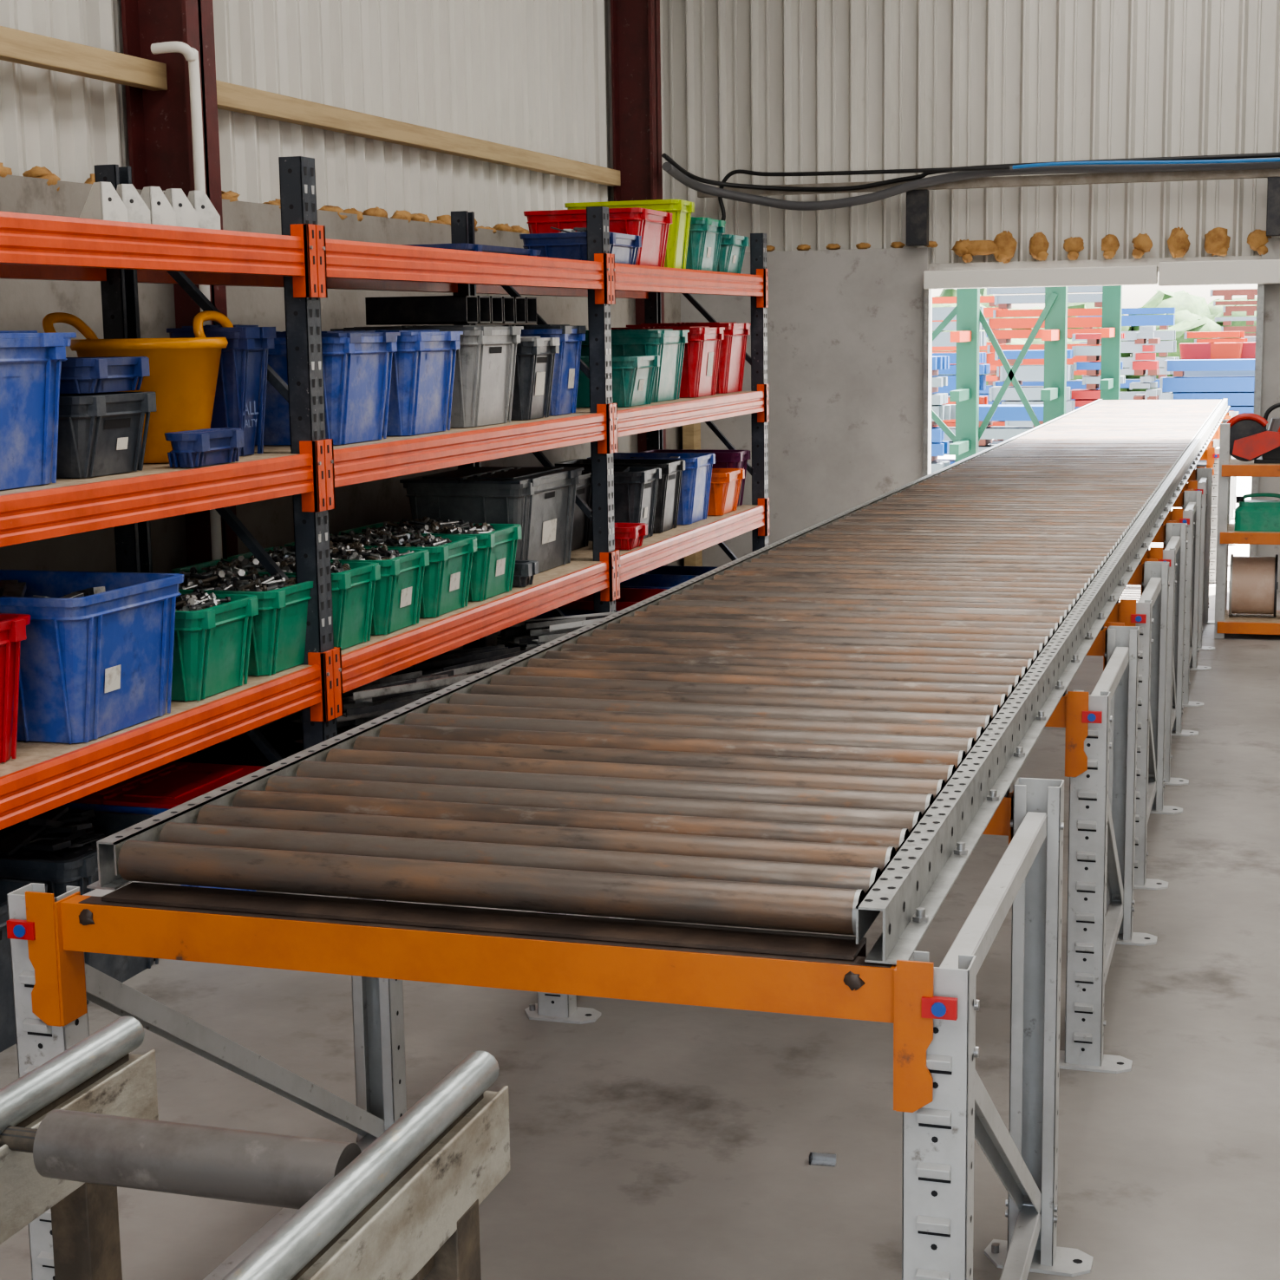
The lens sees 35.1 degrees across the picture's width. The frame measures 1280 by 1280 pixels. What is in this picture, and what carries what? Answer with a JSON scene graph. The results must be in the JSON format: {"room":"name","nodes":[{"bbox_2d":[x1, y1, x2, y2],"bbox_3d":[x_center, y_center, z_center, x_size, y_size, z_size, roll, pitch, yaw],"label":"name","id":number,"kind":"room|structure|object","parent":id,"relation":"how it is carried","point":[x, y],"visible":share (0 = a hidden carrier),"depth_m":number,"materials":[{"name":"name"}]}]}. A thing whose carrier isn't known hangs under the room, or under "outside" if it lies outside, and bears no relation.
{"room":"warehouse","nodes":[
{"label":"warehouse","id":0,"kind":"room"},
{"bbox_2d":[0,0,684,763],"bbox_3d":[-2.438,-1.595,5.029,0.254,5.000,17.500,2,9,17],"label":"wall","id":1,"kind":"structure","parent":0,"point":[535,75],"depth_m":8.67,"materials":[{"name":"metal"}]},
{"bbox_2d":[0,26,620,186],"bbox_3d":[-2.548,-1.547,4.430,0.135,0.090,16.290,2,9,17],"label":"wooden beam","id":2,"kind":"structure","parent":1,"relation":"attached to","point":[16,46],"depth_m":8.06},
{"bbox_2d":[0,162,1271,263],"bbox_3d":[0.337,-1.636,7.504,3.783,0.199,11.075,2,9,17],"label":"foam","id":3,"kind":"object","parent":1,"relation":"attached to","point":[1217,242],"visible":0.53,"depth_m":12.25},
{"bbox_2d":[491,611,614,651],"bbox_3d":[-0.252,0.025,8.092,0.648,0.235,0.417,-7,11,-35],"label":"steel offcuts","id":4,"kind":"object","parent":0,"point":[538,632],"visible":0.24,"depth_m":7.96,"materials":[{"name":"grey paint"}]},
{"bbox_2d":[0,584,1279,1279],"bbox_3d":[1.472,1.070,4.239,8.350,0.150,17.550,2,9,17],"label":"floor","id":5,"kind":"structure","parent":0,"point":[649,1140],"depth_m":4.39,"materials":[{"name":"concrete"}]},
{"bbox_2d":[0,878,47,1052],"bbox_3d":[-1.710,0.754,4.694,0.508,0.436,0.500,2,9,17],"label":"tote","id":6,"kind":"object","parent":5,"relation":"on","point":[8,1037],"visible":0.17,"depth_m":4.73,"materials":[{"name":"plastic"}]},
{"bbox_2d":[0,804,158,1004],"bbox_3d":[-1.540,0.656,5.229,0.508,0.461,0.500,2,9,17],"label":"tote","id":7,"kind":"object","parent":5,"relation":"on","point":[56,847],"visible":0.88,"depth_m":5.10,"materials":[{"name":"plastic"}]},
{"bbox_2d":[63,761,265,891],"bbox_3d":[-1.377,0.597,5.741,0.510,0.418,0.500,2,9,17],"label":"tote","id":8,"kind":"object","parent":5,"relation":"on","point":[158,790],"visible":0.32,"depth_m":5.59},
{"bbox_2d":[120,0,246,759],"bbox_3d":[-1.638,-1.921,7.064,0.250,5.000,0.190,2,9,17],"label":"steel column","id":9,"kind":"structure","parent":5,"relation":"on","point":[160,121],"depth_m":7.07,"materials":[{"name":"metal"}]},
{"bbox_2d":[150,41,231,743],"bbox_3d":[-1.531,-0.701,6.947,0.140,2.620,0.090,2,9,17],"label":"conduit pipe","id":10,"kind":"object","parent":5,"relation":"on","point":[191,55],"visible":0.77,"depth_m":6.79,"materials":[{"name":"white plastic"}]},
{"bbox_2d":[6,881,406,1279],"bbox_3d":[-0.660,0.709,3.404,0.190,0.885,1.170,2,9,17],"label":"frame","id":11,"kind":"object","parent":5,"relation":"on","point":[378,1022],"visible":0.33,"depth_m":3.38,"materials":[{"name":"grey paint"}]},
{"bbox_2d":[982,791,1012,844],"bbox_3d":[0.092,0.329,3.694,1.316,0.190,0.069,2,9,17],"label":"beam","id":12,"kind":"structure","parent":11,"relation":"attached to","point":[999,824],"depth_m":3.49,"materials":[{"name":"metal"}]},
{"bbox_2d":[0,1016,510,1279],"bbox_3d":[-0.575,0.976,1.666,0.520,0.882,1.405,2,9,17],"label":"stand","id":13,"kind":"object","parent":5,"relation":"on","point":[82,1125],"visible":1,"depth_m":2.02,"materials":[{"name":"metal"}]},
{"bbox_2d":[0,156,769,829],"bbox_3d":[-1.248,-0.328,6.042,0.740,2.150,10.960,2,9,17],"label":"shelving rack","id":14,"kind":"object","parent":5,"relation":"on","point":[42,777],"depth_m":5.96,"materials":[{"name":"orange metal"}]},
{"bbox_2d":[0,613,30,763],"bbox_3d":[-1.727,0.132,4.542,0.568,0.330,0.490,2,9,17],"label":"tote","id":15,"kind":"object","parent":14,"relation":"on","point":[12,626],"visible":1,"depth_m":4.62,"materials":[{"name":"red plastic"}]},
{"bbox_2d":[0,330,76,489],"bbox_3d":[-1.671,-0.528,4.648,0.570,0.360,0.520,2,9,17],"label":"tote","id":16,"kind":"object","parent":14,"relation":"on","point":[30,361],"visible":1,"depth_m":4.66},
{"bbox_2d":[0,568,183,744],"bbox_3d":[-1.529,0.034,5.079,0.620,0.355,0.510,2,9,17],"label":"tote","id":17,"kind":"object","parent":14,"relation":"on","point":[96,654],"visible":0.94,"depth_m":4.90,"materials":[{"name":"plastic"}]},
{"bbox_2d":[56,391,156,477],"bbox_3d":[-1.478,-0.520,5.103,0.428,0.200,0.350,2,9,17],"label":"crate","id":18,"kind":"object","parent":14,"relation":"on","point":[100,434],"visible":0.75,"depth_m":5.00,"materials":[{"name":"plastic"}]},
{"bbox_2d":[59,356,150,393],"bbox_3d":[-1.460,-0.666,5.079,0.368,0.085,0.320,1,9,14],"label":"tray","id":19,"kind":"object","parent":18,"relation":"on","point":[101,374],"visible":0.7,"depth_m":4.95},
{"bbox_2d":[42,310,233,463],"bbox_3d":[-1.351,-0.700,5.574,0.426,0.408,0.438,2,9,17],"label":"tub","id":20,"kind":"object","parent":14,"relation":"on","point":[184,372],"visible":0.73,"depth_m":5.45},
{"bbox_2d":[164,427,243,467],"bbox_3d":[-1.159,-0.513,5.390,0.108,0.090,0.280,2,9,17],"label":"tray","id":21,"kind":"object","parent":14,"relation":"on","point":[198,447],"visible":1,"depth_m":5.31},
{"bbox_2d":[166,587,258,701],"bbox_3d":[-1.376,-0.006,5.550,0.591,0.285,0.365,2,9,17],"label":"tote","id":22,"kind":"object","parent":14,"relation":"on","point":[211,629],"visible":0.31,"depth_m":5.43,"materials":[{"name":"plastic"}]},
{"bbox_2d":[166,324,276,456],"bbox_3d":[-1.191,-0.718,5.800,0.250,0.370,0.195,2,9,17],"label":"tote","id":23,"kind":"object","parent":14,"relation":"on","point":[244,362],"visible":0.7,"depth_m":5.73,"materials":[{"name":"blue"}]},
{"bbox_2d":[168,567,313,676],"bbox_3d":[-1.241,-0.069,5.943,0.574,0.286,0.388,2,9,17],"label":"tote","id":24,"kind":"object","parent":14,"relation":"on","point":[278,630],"visible":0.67,"depth_m":5.82,"materials":[{"name":"plastic"}]},
{"bbox_2d":[171,552,380,649],"bbox_3d":[-1.131,-0.130,6.322,0.589,0.288,0.321,2,9,17],"label":"tote","id":25,"kind":"object","parent":14,"relation":"on","point":[353,584],"visible":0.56,"depth_m":6.25,"materials":[{"name":"plastic"}]},
{"bbox_2d":[254,330,400,444],"bbox_3d":[-1.103,-0.807,6.439,0.570,0.350,0.460,2,9,17],"label":"tote","id":26,"kind":"object","parent":14,"relation":"on","point":[357,364],"visible":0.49,"depth_m":6.27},
{"bbox_2d":[227,541,429,635],"bbox_3d":[-1.021,-0.185,6.671,0.592,0.288,0.367,2,9,17],"label":"tote","id":27,"kind":"object","parent":14,"relation":"on","point":[397,593],"visible":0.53,"depth_m":6.58,"materials":[{"name":"plastic"}]},
{"bbox_2d":[284,528,476,618],"bbox_3d":[-0.897,-0.246,7.062,0.590,0.286,0.393,2,9,17],"label":"tote","id":28,"kind":"object","parent":14,"relation":"on","point":[446,578],"visible":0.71,"depth_m":6.97,"materials":[{"name":"plastic"}]},
{"bbox_2d":[333,329,463,436],"bbox_3d":[-0.944,-0.887,6.944,0.570,0.350,0.450,2,9,17],"label":"tote","id":29,"kind":"object","parent":14,"relation":"on","point":[423,362],"visible":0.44,"depth_m":6.79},
{"bbox_2d":[330,325,523,427],"bbox_3d":[-0.772,-0.981,7.484,0.570,0.365,0.500,2,9,17],"label":"tote","id":30,"kind":"object","parent":14,"relation":"on","point":[486,359],"visible":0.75,"depth_m":7.30,"materials":[{"name":"grey"}]},
{"bbox_2d":[339,515,521,600],"bbox_3d":[-0.767,-0.311,7.473,0.589,0.284,0.402,2,9,17],"label":"tote","id":31,"kind":"object","parent":14,"relation":"on","point":[492,568],"visible":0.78,"depth_m":7.38,"materials":[{"name":"plastic"}]},
{"bbox_2d":[343,295,536,328],"bbox_3d":[-0.774,-1.081,7.785,0.540,0.469,0.735,2,9,17],"label":"box","id":32,"kind":"object","parent":14,"relation":"on","point":[430,310],"visible":0.27,"depth_m":7.43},
{"bbox_2d":[402,243,541,256],"bbox_3d":[-0.700,-1.502,7.968,0.388,0.085,0.850,2,9,17],"label":"tray","id":33,"kind":"object","parent":14,"relation":"on","point":[473,247],"visible":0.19,"depth_m":7.71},
{"bbox_2d":[399,466,583,572],"bbox_3d":[-0.578,-0.483,8.192,0.510,0.400,0.760,2,9,17],"label":"tote","id":34,"kind":"object","parent":14,"relation":"on","point":[541,500],"visible":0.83,"depth_m":7.90,"materials":[{"name":"black"}]},
{"bbox_2d":[509,560,538,587],"bbox_3d":[-0.504,-0.254,7.716,0.208,0.090,0.120,2,9,17],"label":"tray","id":35,"kind":"object","parent":14,"relation":"on","point":[524,570],"visible":0.52,"depth_m":7.66,"materials":[{"name":"black"}]},
{"bbox_2d":[507,336,559,419],"bbox_3d":[-0.625,-1.032,7.950,0.570,0.320,0.320,2,9,17],"label":"tote","id":36,"kind":"object","parent":14,"relation":"on","point":[535,355],"visible":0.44,"depth_m":7.80,"materials":[{"name":"plastic"}]},
{"bbox_2d":[502,324,586,415],"bbox_3d":[-0.488,-1.110,8.297,0.480,0.365,0.320,2,9,17],"label":"tote","id":37,"kind":"object","parent":14,"relation":"on","point":[567,362],"visible":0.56,"depth_m":8.20,"materials":[{"name":"plastic"}]},
{"bbox_2d":[519,227,641,264],"bbox_3d":[-0.247,-1.706,8.758,0.408,0.164,0.530,2,9,17],"label":"tray","id":38,"kind":"object","parent":14,"relation":"on","point":[569,244],"visible":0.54,"depth_m":8.55,"materials":[{"name":"plastic"}]},
{"bbox_2d":[571,471,591,550],"bbox_3d":[-0.431,-0.573,8.958,0.408,0.340,0.400,2,9,17],"label":"tote","id":39,"kind":"object","parent":14,"relation":"on","point":[581,522],"visible":0.05,"depth_m":8.96,"materials":[{"name":"black"}]},
{"bbox_2d":[523,207,672,267],"bbox_3d":[-0.182,-1.853,9.355,0.568,0.271,0.560,2,9,17],"label":"tote","id":40,"kind":"object","parent":14,"relation":"on","point":[653,225],"visible":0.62,"depth_m":9.14,"materials":[{"name":"plastic"}]},
{"bbox_2d":[554,466,661,541],"bbox_3d":[-0.208,-0.637,9.397,0.568,0.327,0.340,2,9,17],"label":"tote","id":41,"kind":"object","parent":14,"relation":"on","point":[635,487],"visible":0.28,"depth_m":9.22,"materials":[{"name":"plastic"}]},
{"bbox_2d":[572,355,659,407],"bbox_3d":[-0.153,-1.168,9.115,0.408,0.220,0.440,2,9,17],"label":"tote","id":42,"kind":"object","parent":14,"relation":"on","point":[633,376],"visible":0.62,"depth_m":8.95,"materials":[{"name":"plastic"}]},
{"bbox_2d":[555,458,685,533],"bbox_3d":[-0.091,-0.697,9.765,0.568,0.330,0.360,2,9,17],"label":"tote","id":43,"kind":"object","parent":14,"relation":"on","point":[669,487],"visible":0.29,"depth_m":9.68,"materials":[{"name":"black"}]},
{"bbox_2d":[564,199,694,268],"bbox_3d":[-0.048,-1.954,9.806,0.588,0.330,0.280,2,9,17],"label":"tote","id":44,"kind":"object","parent":14,"relation":"on","point":[682,210],"visible":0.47,"depth_m":9.66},
{"bbox_2d":[614,522,647,549],"bbox_3d":[-0.081,-0.461,8.982,0.188,0.100,0.220,2,9,17],"label":"bin","id":45,"kind":"object","parent":14,"relation":"on","point":[628,536],"visible":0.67,"depth_m":8.90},
{"bbox_2d":[580,328,689,402],"bbox_3d":[-0.099,-1.316,9.674,0.570,0.340,0.530,2,9,17],"label":"tote","id":46,"kind":"object","parent":14,"relation":"on","point":[669,344],"visible":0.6,"depth_m":9.45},
{"bbox_2d":[587,452,715,524],"bbox_3d":[0.064,-0.765,10.188,0.568,0.330,0.430,2,9,17],"label":"tote","id":47,"kind":"object","parent":14,"relation":"on","point":[695,481],"visible":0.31,"depth_m":10.08,"materials":[{"name":"plastic"}]},
{"bbox_2d":[611,326,724,397],"bbox_3d":[0.104,-1.412,10.247,0.570,0.350,0.480,2,9,17],"label":"tote","id":48,"kind":"object","parent":14,"relation":"on","point":[702,350],"visible":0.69,"depth_m":10.04,"materials":[{"name":"plastic"}]},
{"bbox_2d":[626,322,751,393],"bbox_3d":[0.269,-1.504,10.764,0.570,0.370,0.460,2,9,17],"label":"tote","id":49,"kind":"object","parent":14,"relation":"on","point":[731,364],"visible":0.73,"depth_m":10.58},
{"bbox_2d":[639,449,750,506],"bbox_3d":[0.300,-0.878,11.002,0.568,0.300,0.260,2,9,17],"label":"tote","id":50,"kind":"object","parent":14,"relation":"on","point":[724,459],"visible":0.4,"depth_m":10.94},
{"bbox_2d":[681,216,725,271],"bbox_3d":[0.113,-1.989,10.216,0.570,0.270,0.440,2,9,17],"label":"tote","id":51,"kind":"object","parent":14,"relation":"on","point":[705,235],"visible":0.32,"depth_m":10.01,"materials":[{"name":"plastic"}]},
{"bbox_2d":[707,468,744,515],"bbox_3d":[0.238,-0.782,10.644,0.568,0.220,0.400,2,9,17],"label":"tote","id":52,"kind":"object","parent":14,"relation":"on","point":[725,485],"visible":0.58,"depth_m":10.46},
{"bbox_2d":[717,234,748,274],"bbox_3d":[0.261,-2.029,10.688,0.568,0.200,0.410,2,9,17],"label":"tote","id":53,"kind":"object","parent":14,"relation":"on","point":[733,247],"visible":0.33,"depth_m":10.55,"materials":[{"name":"plastic"}]},
{"bbox_2d":[384,644,534,693],"bbox_3d":[-0.627,0.140,7.120,0.633,0.156,0.442,-7,11,-37],"label":"steel offcuts","id":54,"kind":"object","parent":5,"relation":"on","point":[468,661],"visible":0.2,"depth_m":7.10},
{"bbox_2d":[524,911,634,1024],"bbox_3d":[-0.053,0.422,5.320,0.190,0.850,1.070,2,9,17],"label":"frame","id":55,"kind":"object","parent":5,"relation":"on","point":[550,1007],"visible":0.08,"depth_m":4.90,"materials":[{"name":"grey paint"}]},
{"bbox_2d":[1044,691,1102,777],"bbox_3d":[0.382,0.184,4.609,1.316,0.190,0.069,2,9,17],"label":"beam","id":56,"kind":"structure","parent":55,"relation":"attached to","point":[1072,713],"depth_m":4.41,"materials":[{"name":"metal"}]},
{"bbox_2d":[558,587,666,610],"bbox_3d":[-0.155,-0.012,9.597,0.508,0.410,0.500,2,9,17],"label":"tote","id":57,"kind":"object","parent":5,"relation":"on","point":[630,597],"visible":0.07,"depth_m":9.74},
{"bbox_2d":[610,0,667,565],"bbox_3d":[-0.012,-2.735,12.191,0.250,5.000,0.190,2,9,17],"label":"steel column","id":58,"kind":"structure","parent":5,"relation":"on","point":[635,24],"depth_m":12.10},
{"bbox_2d":[620,574,698,589],"bbox_3d":[0.009,-0.095,10.115,0.508,0.411,0.500,2,9,17],"label":"tote","id":59,"kind":"object","parent":5,"relation":"on","point":[643,581],"visible":0.09,"depth_m":10.30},
{"bbox_2d":[642,565,719,575],"bbox_3d":[0.189,-0.171,10.683,0.508,0.384,0.500,2,9,17],"label":"tote","id":60,"kind":"object","parent":5,"relation":"on","point":[664,570],"visible":0.02,"depth_m":10.88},
{"bbox_2d":[682,422,702,566],"bbox_3d":[0.343,-1.062,13.283,0.080,1.350,0.160,2,9,17],"label":"timber post","id":61,"kind":"object","parent":5,"relation":"on","point":[691,433],"visible":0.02,"depth_m":13.20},
{"bbox_2d":[901,777,1093,1279],"bbox_3d":[0.542,0.747,3.029,0.190,0.885,1.170,2,9,17],"label":"frame","id":62,"kind":"object","parent":5,"relation":"on","point":[939,1137],"visible":0.93,"depth_m":3.26,"materials":[{"name":"grey paint"}]},
{"bbox_2d":[6,891,957,1112],"bbox_3d":[-0.240,0.457,2.643,1.316,0.190,0.069,2,9,17],"label":"beam","id":63,"kind":"structure","parent":62,"relation":"attached to","point":[58,934],"depth_m":2.60,"materials":[{"name":"metal"}]},
{"bbox_2d":[1059,626,1157,1073],"bbox_3d":[1.149,0.461,4.945,0.190,0.850,1.070,2,9,17],"label":"frame","id":64,"kind":"object","parent":5,"relation":"on","point":[1102,799],"visible":0.94,"depth_m":4.51,"materials":[{"name":"grey paint"}]},
{"bbox_2d":[1133,561,1182,889],"bbox_3d":[1.605,0.233,6.382,0.190,0.850,1.060,2,9,17],"label":"frame","id":65,"kind":"object","parent":5,"relation":"on","point":[1153,601],"visible":0.71,"depth_m":6.60,"materials":[{"name":"grey paint"}]},
{"bbox_2d":[1162,522,1198,785],"bbox_3d":[2.019,0.025,7.688,0.190,0.850,1.010,2,9,17],"label":"frame","id":66,"kind":"object","parent":5,"relation":"on","point":[1176,533],"visible":0.56,"depth_m":8.04,"materials":[{"name":"grey paint"}]},
{"bbox_2d":[1182,490,1211,706],"bbox_3d":[2.493,-0.212,9.181,0.190,0.850,1.060,2,9,17],"label":"frame","id":67,"kind":"object","parent":5,"relation":"on","point":[1192,499],"visible":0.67,"depth_m":9.54,"materials":[{"name":"grey paint"}]},
{"bbox_2d":[1196,468,1214,650],"bbox_3d":[2.962,-0.447,10.661,0.190,0.850,1.040,2,9,17],"label":"frame","id":68,"kind":"object","parent":5,"relation":"on","point":[1204,475],"visible":0.52,"depth_m":11.02,"materials":[{"name":"grey paint"}]},
{"bbox_2d":[1214,419,1279,638],"bbox_3d":[3.373,-0.588,10.646,0.628,1.120,0.510,2,9,17],"label":"shelving unit","id":69,"kind":"object","parent":5,"relation":"on","point":[1237,623],"visible":0.97,"depth_m":10.50,"materials":[{"name":"grey paint"}]},
{"bbox_2d":[1226,402,1279,463],"bbox_3d":[3.280,-1.082,10.539,0.462,0.311,0.250,2,9,17],"label":"saw","id":70,"kind":"object","parent":69,"relation":"on","point":[1250,438],"visible":0.88,"depth_m":10.48,"materials":[{"name":"red metal"}]},
{"bbox_2d":[1228,554,1278,616],"bbox_3d":[3.257,-0.291,10.730,0.248,0.330,0.330,2,9,17],"label":"cable reel","id":71,"kind":"object","parent":69,"relation":"on","point":[1253,583],"visible":1,"depth_m":10.61,"materials":[{"name":"brown"}]},
{"bbox_2d":[1234,492,1279,531],"bbox_3d":[3.257,-0.673,10.569,0.280,0.194,0.170,2,9,17],"label":"jerry can","id":72,"kind":"object","parent":69,"relation":"on","point":[1250,515],"visible":1,"depth_m":10.51,"materials":[{"name":"green plastic"}]},
{"bbox_3d":[-0.662,0.359,7.403,0.750,0.360,2.450,2,9,17],"label":"crate","id":73,"kind":"object","parent":5,"relation":"on","visible":0},
{"bbox_2d":[292,670,477,743],"bbox_3d":[-0.769,0.215,6.472,0.393,0.209,0.652,7,12,41],"label":"steel offcuts","id":74,"kind":"object","parent":73,"relation":"in","point":[364,703],"visible":0.34,"depth_m":6.33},
{"bbox_3d":[0.402,0.194,6.757,0.190,0.850,1.060,2,9,17],"label":"frame","id":75,"kind":"object","parent":5,"relation":"on","visible":0},
{"bbox_2d":[1103,599,1146,626],"bbox_3d":[0.840,-0.045,6.051,1.316,0.190,0.069,2,9,17],"label":"beam","id":76,"kind":"structure","parent":75,"relation":"attached to","point":[1124,611],"depth_m":5.84,"materials":[{"name":"metal"}]},
{"bbox_3d":[1.760,-0.486,11.036,0.190,0.850,1.040,2,9,17],"label":"frame","id":77,"kind":"object","parent":5,"relation":"on","visible":0},
{"bbox_2d":[1182,480,1203,494],"bbox_3d":[2.200,-0.726,10.339,1.316,0.190,0.069,2,9,17],"label":"beam","id":78,"kind":"structure","parent":77,"relation":"attached to","point":[1191,484],"depth_m":10.12,"materials":[{"name":"metal"}]},
{"bbox_2d":[86,398,1230,964],"bbox_3d":[2.252,-0.885,10.469,1.173,0.109,16.655,2,9,17],"label":"conveyor","id":79,"kind":"object","parent":78,"relation":"on","point":[819,728],"visible":1,"depth_m":3.44,"materials":[{"name":"metal"}]},
{"bbox_2d":[662,0,1279,592],"bbox_3d":[3.980,-2.776,12.048,8.150,5.000,0.180,2,9,17],"label":"wall","id":80,"kind":"structure","parent":0,"point":[767,86],"depth_m":12.75,"materials":[{"name":"metal"}]},
{"bbox_2d":[697,169,1279,246],"bbox_3d":[4.105,-2.590,11.879,7.800,0.400,0.100,2,9,17],"label":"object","id":81,"kind":"object","parent":80,"relation":"attached to","point":[917,200],"visible":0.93,"depth_m":12.34,"materials":[{"name":"metal"}]},
{"bbox_2d":[661,152,1279,210],"bbox_3d":[3.372,-2.701,11.478,6.566,0.302,1.062,2,9,17],"label":"cable bundle","id":82,"kind":"object","parent":81,"relation":"attached to","point":[671,166],"visible":1,"depth_m":12.41,"materials":[{"name":"grey"}]},
{"bbox_2d":[718,165,1009,220],"bbox_3d":[1.326,-2.729,12.579,1.929,0.446,0.026,2,9,17],"label":"cable","id":83,"kind":"object","parent":82,"relation":"attached to","point":[990,167],"visible":0.75,"depth_m":12.54,"materials":[{"name":"black rubber"}]},
{"bbox_2d":[1012,157,1279,169],"bbox_3d":[4.447,-2.795,11.579,4.580,0.047,0.022,2,9,17],"label":"cable","id":84,"kind":"object","parent":82,"relation":"attached to","point":[1267,160],"visible":1,"depth_m":12.02,"materials":[{"name":"blue plastic"}]},
{"bbox_2d":[922,283,1264,556],"bbox_3d":[2.779,-1.249,12.539,2.040,1.870,0.070,2,9,17],"label":"trim","id":85,"kind":"structure","parent":80,"relation":"attached to","point":[1260,300],"depth_m":12.67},
{"bbox_2d":[923,259,1279,289],"bbox_3d":[2.947,-2.220,12.289,2.430,0.140,0.150,2,9,17],"label":"door lintel","id":86,"kind":"object","parent":80,"relation":"attached to","point":[1261,271],"visible":1,"depth_m":12.23,"materials":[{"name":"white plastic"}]},
{"label":"outside","id":87,"kind":"structure","parent":0,"visible":0},
{"bbox_2d":[937,455,1251,587],"bbox_3d":[6.960,-1.253,18.815,26.000,0.140,80.000,2,9,17],"label":"ground","id":88,"kind":"structure","parent":87,"point":[1244,484],"depth_m":17.91,"materials":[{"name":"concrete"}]},
{"bbox_2d":[931,355,955,472],"bbox_3d":[1.889,-2.073,19.698,2.340,1.349,0.520,2,9,17],"label":"beams","id":89,"kind":"structure","parent":88,"relation":"on","point":[943,411],"depth_m":19.23,"materials":[{"name":"blue"}]},
{"bbox_2d":[931,306,990,464],"bbox_3d":[2.366,-2.775,22.619,3.048,1.835,0.520,2,9,17],"label":"beams","id":90,"kind":"structure","parent":88,"relation":"on","point":[943,339],"depth_m":22.02,"materials":[{"name":"blue"}]},
{"bbox_2d":[931,295,1008,426],"bbox_3d":[3.138,-4.265,31.475,5.156,2.063,0.520,2,9,17],"label":"beams","id":91,"kind":"structure","parent":88,"relation":"on","point":[988,312],"depth_m":30.60,"materials":[{"name":"red"}]},
{"bbox_2d":[978,404,1043,452],"bbox_3d":[3.588,-1.814,19.413,0.948,0.872,0.520,2,9,17],"label":"beams","id":92,"kind":"structure","parent":88,"relation":"on","point":[1002,412],"depth_m":19.17,"materials":[{"name":"blue"}]},
{"bbox_2d":[931,285,1122,462],"bbox_3d":[3.189,-2.950,19.184,2.580,3.200,4.450,2,9,17],"label":"cantilever racking","id":93,"kind":"object","parent":88,"relation":"on","point":[968,311],"visible":0.4,"depth_m":17.75,"materials":[{"name":"teal"}]},
{"bbox_2d":[988,349,1074,441],"bbox_3d":[4.294,-2.478,22.054,0.898,1.358,0.520,2,9,17],"label":"beams","id":94,"kind":"structure","parent":88,"relation":"on","point":[1024,372],"depth_m":21.81,"materials":[{"name":"white"}]},
{"bbox_2d":[983,285,1102,444],"bbox_3d":[5.042,-3.312,24.868,1.583,2.128,0.520,2,9,17],"label":"beams","id":95,"kind":"structure","parent":88,"relation":"on","point":[1003,301],"depth_m":24.61,"materials":[{"name":"red"}]},
{"bbox_2d":[932,287,1256,391],"bbox_3d":[10.417,-5.601,40.251,18.349,3.026,6.774,2,9,17],"label":"hedge","id":96,"kind":"object","parent":88,"relation":"on","point":[1192,313],"visible":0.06,"depth_m":40.48,"materials":[{"name":"green plant"}]},
{"bbox_2d":[1070,333,1125,407],"bbox_3d":[5.038,-2.600,22.224,0.598,1.525,0.520,2,9,17],"label":"beams","id":97,"kind":"structure","parent":88,"relation":"on","point":[1082,397],"depth_m":21.97,"materials":[{"name":"red"}]},
{"bbox_2d":[1071,307,1179,399],"bbox_3d":[7.254,-4.024,30.207,1.532,1.843,0.520,2,9,17],"label":"beams","id":98,"kind":"structure","parent":88,"relation":"on","point":[1127,345],"depth_m":29.83,"materials":[{"name":"white"}]},
{"bbox_2d":[1129,326,1162,399],"bbox_3d":[5.715,-2.740,22.835,0.335,1.596,0.520,2,9,17],"label":"beams","id":99,"kind":"structure","parent":88,"relation":"on","point":[1139,367],"depth_m":22.57,"materials":[{"name":"red"}]},
{"bbox_2d":[1159,359,1254,461],"bbox_3d":[6.939,-2.602,23.105,2.019,1.203,0.520,2,9,17],"label":"beams","id":100,"kind":"structure","parent":88,"relation":"on","point":[1238,391],"depth_m":22.96,"materials":[{"name":"blue"}]},
{"bbox_2d":[1184,331,1247,343],"bbox_3d":[7.274,-3.140,25.567,0.777,1.508,0.520,2,9,17],"label":"beams","id":101,"kind":"structure","parent":88,"relation":"on","point":[1200,334],"depth_m":25.25,"materials":[{"name":"red"}]},
{"bbox_2d":[1179,342,1255,376],"bbox_3d":[7.020,-2.864,24.216,1.200,1.380,0.800,2,9,17],"label":"bins","id":102,"kind":"object","parent":88,"relation":"on","point":[1198,350],"visible":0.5,"depth_m":23.99,"materials":[{"name":"red"}]},
{"bbox_2d":[1209,439,1230,581],"bbox_3d":[3.799,-0.866,13.300,0.190,0.850,1.040,2,9,17],"label":"frame","id":103,"kind":"object","parent":88,"relation":"on","point":[1216,442],"visible":0.44,"depth_m":12.84,"materials":[{"name":"grey paint"}]},
{"bbox_2d":[1209,288,1257,339],"bbox_3d":[8.223,-3.780,27.817,0.791,2.059,0.520,2,9,17],"label":"beams","id":104,"kind":"structure","parent":88,"relation":"on","point":[1250,293],"depth_m":27.49,"materials":[{"name":"red"}]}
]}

